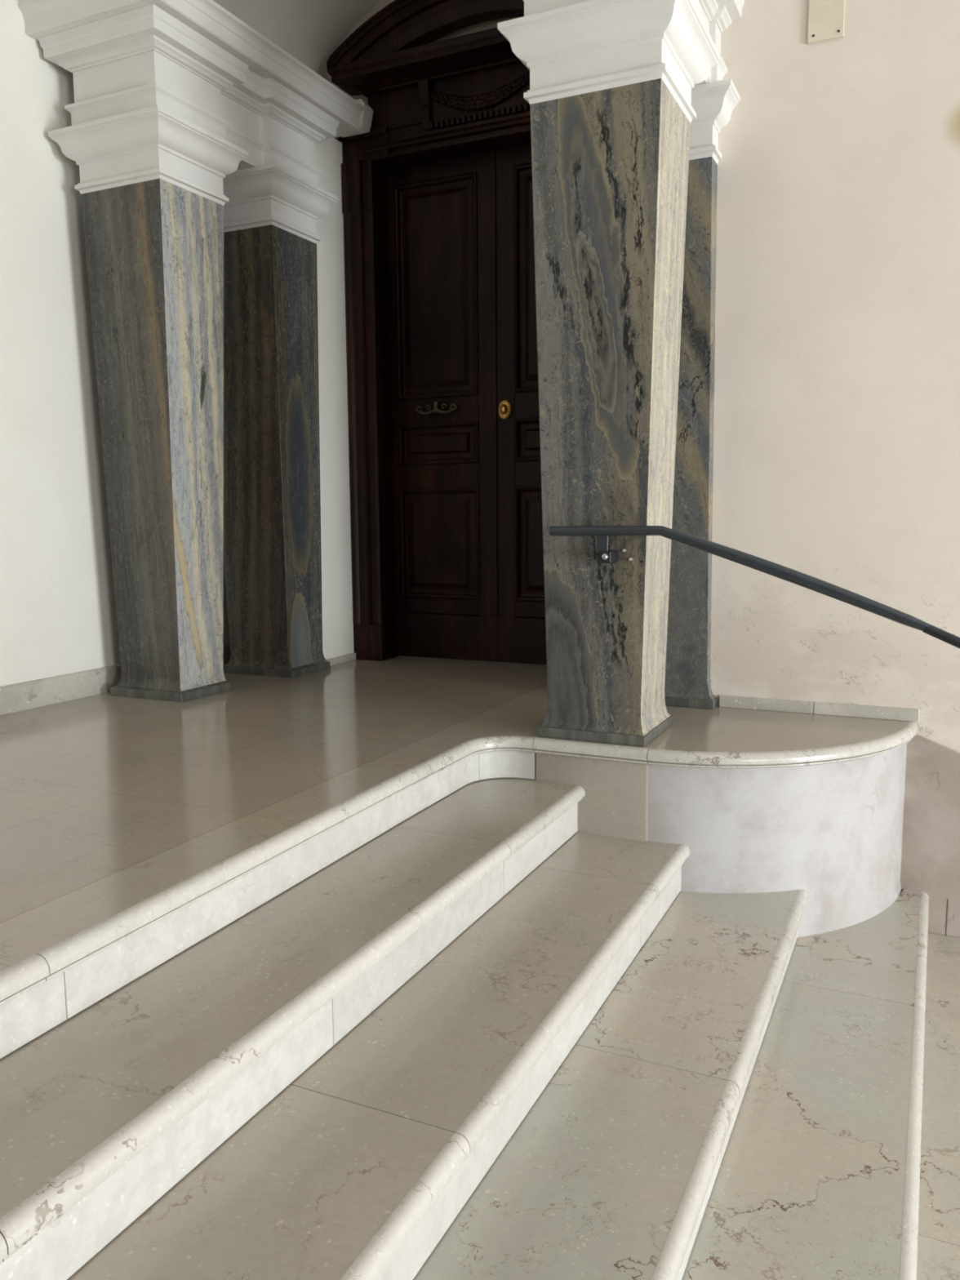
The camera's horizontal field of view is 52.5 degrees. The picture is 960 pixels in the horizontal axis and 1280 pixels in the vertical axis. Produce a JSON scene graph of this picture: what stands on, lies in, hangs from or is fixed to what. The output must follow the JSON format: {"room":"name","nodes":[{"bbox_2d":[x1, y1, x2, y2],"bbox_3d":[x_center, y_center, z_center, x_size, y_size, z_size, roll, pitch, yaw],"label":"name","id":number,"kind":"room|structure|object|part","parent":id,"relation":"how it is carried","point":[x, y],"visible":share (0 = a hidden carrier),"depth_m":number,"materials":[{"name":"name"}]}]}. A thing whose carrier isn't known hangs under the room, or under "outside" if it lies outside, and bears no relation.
{"room":"historic interior","nodes":[
{"label":"historic interior","id":0,"kind":"room"},
{"bbox_2d":[0,0,230,686],"bbox_3d":[-2.674,-0.981,2.520,0.136,4.736,7.280,3,8,25],"label":"wall","id":1,"kind":"structure","parent":0,"point":[58,615],"depth_m":4.12,"materials":[{"name":"paint"}]},
{"bbox_2d":[0,644,231,715],"bbox_3d":[-2.753,0.467,2.348,0.021,0.117,6.560,3,8,25],"label":"baseboard","id":2,"kind":"structure","parent":1,"relation":"attached to","point":[16,697],"depth_m":4.25,"materials":[{"name":"stone"}]},
{"bbox_2d":[0,657,547,971],"bbox_3d":[-1.447,0.573,2.086,2.600,0.046,7.176,3,8,25],"label":"floor","id":3,"kind":"structure","parent":0,"point":[108,803],"depth_m":3.17,"materials":[{"name":"stone"}]},
{"bbox_2d":[48,105,248,702],"bbox_3d":[-1.398,-0.943,4.314,0.598,2.392,0.554,3,8,25],"label":"pier","id":4,"kind":"object","parent":3,"relation":"on","point":[150,186],"visible":1,"depth_m":4.17,"materials":[{"name":"grey stone"}]},
{"bbox_2d":[17,0,373,186],"bbox_3d":[-1.226,-2.431,4.505,0.771,0.507,1.560,3,8,25],"label":"entablature","id":5,"kind":"object","parent":4,"relation":"on","point":[196,60],"visible":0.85,"depth_m":4.03,"materials":[{"name":"white paint"}]},
{"bbox_3d":[-1.256,-2.469,4.429,0.635,0.113,1.265,3,8,25],"label":"bed moulding","id":6,"kind":"part","parent":5,"relation":"part of","materials":[{"name":"white paint"}]},
{"bbox_3d":[-1.254,-2.229,4.460,0.511,0.118,1.141,3,8,25],"label":"architrave","id":7,"kind":"part","parent":5,"relation":"part of","materials":[{"name":"white paint"}]},
{"bbox_2d":[222,163,337,677],"bbox_3d":[-1.090,-1.025,4.938,0.604,2.392,0.530,3,8,25],"label":"pier","id":8,"kind":"object","parent":3,"relation":"on","point":[273,552],"visible":0.87,"depth_m":4.81,"materials":[{"name":"grey stone"}]},
{"bbox_2d":[213,0,381,78],"bbox_3d":[-0.101,-2.968,3.990,2.480,0.776,1.504,3,8,25],"label":"vault","id":9,"kind":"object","parent":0,"point":[310,31],"visible":0.37,"depth_m":4.87,"materials":[{"name":"paint"}]},
{"bbox_2d":[315,137,354,659],"bbox_3d":[-1.009,-1.250,5.282,0.516,2.750,0.363,3,8,25],"label":"wall","id":10,"kind":"structure","parent":0,"point":[335,490],"depth_m":5.17,"materials":[{"name":"paint"}]},
{"bbox_2d":[325,653,355,666],"bbox_3d":[-0.768,0.108,5.329,0.018,0.038,0.308,3,8,25],"label":"baseboard","id":11,"kind":"structure","parent":10,"relation":"attached to","point":[348,657],"depth_m":5.34,"materials":[{"name":"stone"}]},
{"bbox_2d":[324,0,519,140],"bbox_3d":[0.087,-1.776,5.029,2.664,3.840,0.240,3,8,25],"label":"wall","id":12,"kind":"structure","parent":0,"point":[489,24],"depth_m":4.90,"materials":[{"name":"paint"}]},
{"bbox_2d":[326,0,531,661],"bbox_3d":[0.024,-1.514,4.936,1.658,3.346,0.349,3,8,25],"label":"door surround","id":13,"kind":"object","parent":12,"relation":"attached to","point":[460,96],"visible":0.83,"depth_m":5.01,"materials":[{"name":"brown wood"}]},
{"bbox_3d":[-0.015,-2.829,4.705,1.574,0.109,0.213,3,8,25],"label":"cornice","id":14,"kind":"part","parent":13,"relation":"part of","materials":[{"name":"brown wood"}]},
{"bbox_2d":[386,144,546,665],"bbox_3d":[0.087,-1.234,5.102,1.443,2.733,0.085,3,8,25],"label":"door","id":15,"kind":"structure","parent":13,"relation":"attached to","point":[432,215],"depth_m":5.17,"materials":[{"name":"brown wood"}]},
{"bbox_3d":[-0.232,-1.858,5.169,0.485,1.116,0.027,3,8,25],"label":"panel","id":16,"kind":"part","parent":15,"relation":"part of","materials":[{"name":"brown wood"}]},
{"bbox_3d":[-0.232,-1.247,5.228,0.255,0.071,0.042,3,8,25],"label":"handle","id":17,"kind":"part","parent":15,"relation":"part of","materials":[{"name":"brown metal"}]},
{"bbox_3d":[-0.226,-1.065,5.271,0.485,0.220,0.027,3,8,25],"label":"panel","id":18,"kind":"part","parent":15,"relation":"part of","materials":[{"name":"brown wood"}]},
{"bbox_3d":[-0.222,-0.529,5.340,0.485,0.604,0.027,3,8,25],"label":"panel","id":19,"kind":"part","parent":15,"relation":"part of","materials":[{"name":"brown wood"}]},
{"bbox_3d":[0.127,-1.200,5.067,0.082,0.106,0.034,3,8,25],"label":"knob","id":20,"kind":"part","parent":15,"relation":"part of","materials":[{"name":"gold metal"}]},
{"bbox_3d":[0.395,-1.825,4.876,0.485,1.116,0.027,3,8,25],"label":"panel","id":21,"kind":"part","parent":15,"relation":"part of","materials":[{"name":"brown wood"}]},
{"bbox_3d":[0.401,-1.032,4.978,0.485,0.220,0.027,3,8,25],"label":"panel","id":22,"kind":"part","parent":15,"relation":"part of","materials":[{"name":"brown wood"}]},
{"bbox_3d":[0.405,-0.496,5.047,0.485,0.604,0.027,3,8,25],"label":"panel","id":23,"kind":"part","parent":15,"relation":"part of","materials":[{"name":"brown wood"}]},
{"bbox_2d":[710,0,959,752],"bbox_3d":[4.345,-1.049,2.639,7.268,4.736,0.600,3,8,25],"label":"wall","id":24,"kind":"structure","parent":0,"point":[837,421],"depth_m":3.71,"materials":[{"name":"paint"}]},
{"bbox_2d":[719,695,919,721],"bbox_3d":[1.342,0.272,3.899,0.758,0.048,0.022,3,8,25],"label":"baseboard","id":25,"kind":"structure","parent":24,"relation":"attached to","point":[820,708],"depth_m":3.88,"materials":[{"name":"stone"}]},
{"bbox_2d":[807,0,844,44],"bbox_3d":[1.275,-2.397,3.573,0.126,0.366,0.016,3,8,25],"label":"wall plaque","id":26,"kind":"object","parent":24,"relation":"attached to","point":[825,17],"visible":1,"depth_m":3.58,"materials":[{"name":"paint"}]},
{"bbox_2d":[900,734,959,937],"bbox_3d":[2.485,0.791,3.429,1.848,0.791,0.016,3,8,25],"label":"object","id":27,"kind":"structure","parent":24,"relation":"attached to","point":[931,836],"depth_m":3.76,"materials":[{"name":"paint"}]},
{"bbox_2d":[945,898,948,935],"bbox_3d":[1.811,1.076,3.777,0.002,0.148,0.003,3,8,25],"label":"trim","id":28,"kind":"structure","parent":24,"relation":"attached to","point":[948,899],"depth_m":3.78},
{"bbox_2d":[916,932,959,1279],"bbox_3d":[2.895,1.688,-0.236,7.200,0.060,6.440,3,8,25],"label":"floor","id":29,"kind":"structure","parent":0,"point":[939,1213],"depth_m":2.64,"materials":[{"name":"stone"}]},
{"bbox_2d":[681,888,928,1279],"bbox_3d":[0.189,1.433,1.014,0.434,0.160,6.438,3,8,25],"label":"stair step","id":30,"kind":"structure","parent":29,"relation":"on","point":[818,1177],"depth_m":2.36,"materials":[{"name":"stone"}]},
{"bbox_2d":[413,888,808,1279],"bbox_3d":[-0.285,1.285,0.878,0.422,0.168,5.826,3,8,25],"label":"stair step","id":31,"kind":"structure","parent":30,"relation":"on","point":[611,1173],"depth_m":2.12,"materials":[{"name":"stone"}]},
{"bbox_2d":[66,831,689,1279],"bbox_3d":[-0.664,1.110,0.925,0.422,0.164,5.629,3,8,25],"label":"stair step","id":32,"kind":"structure","parent":31,"relation":"on","point":[358,1168],"depth_m":1.92,"materials":[{"name":"stone"}]},
{"bbox_2d":[0,777,585,1279],"bbox_3d":[-1.001,0.925,1.051,0.411,0.168,5.613,3,8,25],"label":"stair step","id":33,"kind":"structure","parent":32,"relation":"on","point":[107,1109],"depth_m":1.91,"materials":[{"name":"stone"}]},
{"bbox_2d":[0,735,535,1058],"bbox_3d":[-1.088,0.755,1.077,0.225,0.156,5.627,3,8,25],"label":"landing edge","id":34,"kind":"object","parent":33,"relation":"on","point":[40,992],"visible":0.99,"depth_m":2.25,"materials":[{"name":"stone"}]},
{"bbox_2d":[533,706,917,937],"bbox_3d":[0.940,0.731,3.673,1.249,0.800,0.863,3,8,25],"label":"podium","id":35,"kind":"object","parent":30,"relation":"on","point":[760,801],"visible":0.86,"depth_m":3.40,"materials":[{"name":"stone"}]},
{"bbox_3d":[0.396,0.761,3.493,0.415,0.714,0.016,3,8,25],"label":"marble panel","id":36,"kind":"part","parent":35,"relation":"part of","materials":[{"name":"beige stone"}]},
{"bbox_2d":[497,0,719,746],"bbox_3d":[0.459,-0.846,3.449,0.608,2.392,0.558,3,8,25],"label":"pier","id":37,"kind":"object","parent":35,"relation":"on","point":[609,95],"visible":1,"depth_m":3.28,"materials":[{"name":"grey stone"}]},
{"bbox_2d":[522,0,744,85],"bbox_3d":[0.557,-2.295,3.495,0.774,0.467,1.232,3,8,25],"label":"entablature","id":38,"kind":"object","parent":37,"relation":"on","point":[717,15],"visible":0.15,"depth_m":3.63,"materials":[{"name":"white paint"}]},
{"bbox_3d":[0.556,-2.361,3.486,0.631,0.113,1.089,3,8,25],"label":"bed moulding","id":39,"kind":"part","parent":38,"relation":"part of","materials":[{"name":"white paint"}]},
{"bbox_2d":[549,525,959,648],"bbox_3d":[1.282,0.041,2.954,2.258,0.776,0.109,3,8,25],"label":"handrail","id":40,"kind":"object","parent":37,"relation":"attached to","point":[605,556],"visible":1,"depth_m":3.06,"materials":[{"name":"metal"}]},
{"bbox_3d":[0.430,-0.364,3.268,0.412,0.039,0.034,3,8,25],"label":"rail","id":41,"kind":"part","parent":40,"relation":"part of","materials":[{"name":"metal"}]},
{"bbox_3d":[0.970,-0.194,3.033,0.805,0.310,0.041,3,8,25],"label":"rail","id":42,"kind":"part","parent":40,"relation":"part of","materials":[{"name":"metal"}]},
{"bbox_3d":[1.803,0.217,2.691,1.076,0.487,0.030,3,8,25],"label":"rail","id":43,"kind":"part","parent":40,"relation":"part of","materials":[{"name":"black metal"}]},
{"bbox_2d":[664,78,739,709],"bbox_3d":[0.734,-0.922,4.029,0.608,2.392,0.346,3,8,25],"label":"pier","id":44,"kind":"object","parent":35,"relation":"on","point":[687,683],"visible":0.26,"depth_m":3.90,"materials":[{"name":"grey stone"}]}
]}

